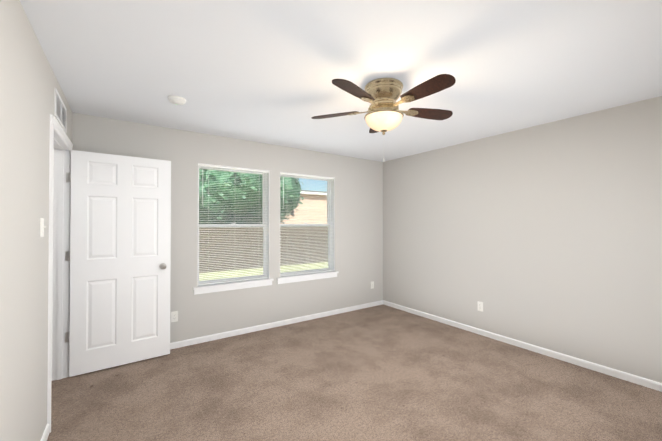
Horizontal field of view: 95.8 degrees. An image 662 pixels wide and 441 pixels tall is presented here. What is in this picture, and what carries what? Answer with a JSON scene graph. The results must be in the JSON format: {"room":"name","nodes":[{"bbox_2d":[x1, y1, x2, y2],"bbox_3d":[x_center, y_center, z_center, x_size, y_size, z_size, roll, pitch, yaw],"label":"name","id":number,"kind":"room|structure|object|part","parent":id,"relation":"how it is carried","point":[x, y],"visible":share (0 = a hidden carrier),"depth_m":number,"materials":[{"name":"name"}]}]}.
{"room":"empty bedroom","nodes":[
{"label":"empty bedroom","id":0,"kind":"room"},
{"bbox_2d":[0,0,71,440],"bbox_3d":[-1.323,0.677,1.077,0.120,3.440,4.176,0,-1,-35],"label":"wall","id":1,"kind":"structure","parent":0,"point":[29,83],"depth_m":1.49,"materials":[{"name":"grey paint"}]},
{"bbox_2d":[40,218,45,236],"bbox_3d":[-1.746,0.043,1.820,0.020,0.115,0.070,0,-1,-35],"label":"light switch","id":2,"kind":"object","parent":1,"relation":"attached to","point":[42,226],"visible":0.98,"depth_m":1.81,"materials":[{"name":"white plastic"}]},
{"bbox_2d":[40,423,49,440],"bbox_3d":[-0.975,1.359,0.682,0.012,0.068,3.141,0,-1,-35],"label":"baseboard","id":3,"kind":"structure","parent":1,"relation":"attached to","point":[45,435],"depth_m":1.91,"materials":[{"name":"white paint"}]},
{"bbox_2d":[47,114,72,432],"bbox_3d":[-2.188,0.352,2.335,0.156,2.112,0.939,0,-1,-35],"label":"door frame","id":4,"kind":"structure","parent":1,"relation":"attached to","point":[60,146],"depth_m":2.66,"materials":[{"name":"white paint"}]},
{"bbox_2d":[54,88,66,132],"bbox_3d":[-2.096,-0.842,2.327,0.009,0.200,0.490,0,-1,-35],"label":"air vent","id":5,"kind":"object","parent":1,"relation":"in","point":[60,112],"visible":1,"depth_m":2.29,"materials":[{"name":"white metal"}]},
{"bbox_2d":[68,150,170,376],"bbox_3d":[-2.026,0.383,2.927,0.813,2.030,0.179,0,-1,-37],"label":"door","id":6,"kind":"structure","parent":1,"relation":"in","point":[120,247],"depth_m":2.89,"materials":[{"name":"white paint"}]},
{"bbox_2d":[72,112,382,342],"bbox_3d":[-1.282,0.201,3.742,5.475,2.440,0.160,0,-1,-35],"label":"wall","id":7,"kind":"structure","parent":0,"point":[359,225],"depth_m":3.85,"materials":[{"name":"grey paint"}]},
{"bbox_2d":[171,311,177,321],"bbox_3d":[-1.735,1.067,3.320,0.070,0.115,0.008,0,-1,-35],"label":"electrical outlet","id":8,"kind":"object","parent":7,"relation":"attached to","point":[174,316],"visible":1,"depth_m":3.32,"materials":[{"name":"white plastic"}]},
{"bbox_2d":[198,166,265,283],"bbox_3d":[-1.252,0.054,3.821,0.883,1.435,0.065,0,-1,-35],"label":"window","id":9,"kind":"structure","parent":7,"relation":"in","point":[235,224],"depth_m":3.83,"materials":[{"name":"white plastic"}]},
{"bbox_2d":[198,164,268,284],"bbox_3d":[-1.198,0.048,3.743,0.875,1.422,0.043,0,-1,-35],"label":"mini blind","id":10,"kind":"object","parent":9,"relation":"attached to","point":[234,263],"visible":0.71,"depth_m":3.72,"materials":[{"name":"white plastic"}]},
{"bbox_2d":[193,163,273,294],"bbox_3d":[-1.196,0.094,3.739,0.973,1.517,0.133,0,-1,-35],"label":"window frame","id":11,"kind":"structure","parent":7,"relation":"attached to","point":[216,287],"depth_m":3.78,"materials":[{"name":"white paint"}]},
{"bbox_2d":[170,300,382,348],"bbox_3d":[-0.778,1.389,3.974,4.070,0.068,0.012,0,-1,-35],"label":"baseboard","id":12,"kind":"structure","parent":7,"relation":"attached to","point":[188,342],"depth_m":3.91,"materials":[{"name":"white paint"}]},
{"bbox_2d":[280,174,330,274],"bbox_3d":[-0.389,0.059,4.416,0.910,1.435,0.065,0,-1,-35],"label":"window","id":13,"kind":"structure","parent":7,"relation":"in","point":[328,200],"depth_m":4.47,"materials":[{"name":"white plastic"}]},
{"bbox_2d":[280,172,333,275],"bbox_3d":[-0.335,0.053,4.337,0.902,1.422,0.043,0,-1,-35],"label":"mini blind","id":14,"kind":"object","parent":13,"relation":"attached to","point":[296,272],"visible":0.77,"depth_m":4.31,"materials":[{"name":"white plastic"}]},
{"bbox_2d":[277,172,338,283],"bbox_3d":[-0.333,0.099,4.334,1.000,1.517,0.133,0,-1,-35],"label":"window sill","id":15,"kind":"structure","parent":7,"relation":"attached to","point":[303,277],"depth_m":4.47,"materials":[{"name":"white paint"}]},
{"bbox_2d":[20,0,661,161],"bbox_3d":[-0.055,-1.065,1.972,5.475,0.060,4.486,0,-1,-35],"label":"ceiling","id":16,"kind":"structure","parent":0,"point":[265,71],"depth_m":1.96,"materials":[{"name":"white paint"}]},
{"bbox_2d":[168,96,185,104],"bbox_3d":[-1.306,-1.013,2.539,0.140,0.035,0.140,0,-1,-35],"label":"smoke detector","id":17,"kind":"object","parent":16,"relation":"attached to","point":[177,100],"visible":1,"depth_m":2.51,"materials":[{"name":"white plastic"}]},
{"bbox_2d":[311,74,455,160],"bbox_3d":[0.428,-0.741,2.252,1.148,0.581,1.104,0,-1,-35],"label":"ceiling fan","id":18,"kind":"object","parent":16,"relation":"attached to","point":[381,93],"depth_m":2.19,"materials":[{"name":"brown wood"}]},
{"bbox_3d":[0.404,-0.634,2.292,0.298,0.367,0.298,0,-1,-35],"label":"hugger fan shade","id":19,"kind":"part","parent":18,"relation":"part of","materials":[{"name":"white glass"}]},
{"bbox_2d":[47,304,661,440],"bbox_3d":[-0.055,1.435,1.949,5.475,0.060,4.486,0,-1,-35],"label":"floor","id":20,"kind":"structure","parent":0,"point":[382,372],"depth_m":2.45,"materials":[{"name":"carpet"}]},
{"bbox_2d":[383,96,661,382],"bbox_3d":[2.183,0.198,3.405,0.150,2.440,4.326,0,-1,-35],"label":"wall","id":21,"kind":"structure","parent":0,"point":[548,236],"depth_m":3.15,"materials":[{"name":"grey paint"}]},
{"bbox_2d":[477,301,482,311],"bbox_3d":[1.859,1.070,3.728,0.008,0.115,0.070,0,-1,-35],"label":"electrical outlet","id":22,"kind":"object","parent":21,"relation":"attached to","point":[480,306],"visible":1,"depth_m":3.72,"materials":[{"name":"white plastic"}]},
{"bbox_2d":[383,300,661,391],"bbox_3d":[2.074,1.384,3.410,0.012,0.068,4.176,0,-1,-35],"label":"baseboard","id":23,"kind":"structure","parent":21,"relation":"attached to","point":[642,381],"depth_m":3.13,"materials":[{"name":"white paint"}]},
{"label":"outside","id":24,"kind":"structure","parent":0,"visible":0},
{"bbox_2d":[199,262,327,280],"bbox_3d":[-13.941,2.196,29.092,70.000,0.100,55.984,0,-1,-35],"label":"lawn","id":25,"kind":"structure","parent":24,"point":[259,270],"depth_m":11.69,"materials":[{"name":"green plant"}]},
{"bbox_2d":[199,169,303,223],"bbox_3d":[-5.354,-0.987,14.713,7.781,6.009,7.043,0,-1,-35],"label":"tree","id":26,"kind":"object","parent":25,"relation":"on","point":[247,193],"depth_m":12.31,"materials":[{"name":"green plant"}]},
{"bbox_2d":[199,226,327,272],"bbox_3d":[-1.126,1.090,14.085,46.074,1.845,0.152,0,-1,-35],"label":"fence","id":27,"kind":"object","parent":25,"relation":"on","point":[220,233],"depth_m":12.48,"materials":[{"name":"brown wood"}]},
{"bbox_2d":[281,190,326,223],"bbox_3d":[-1.825,-0.358,28.695,19.020,5.000,10.920,0,-1,-35],"label":"house","id":28,"kind":"structure","parent":25,"relation":"on","point":[310,211],"depth_m":22.64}
]}

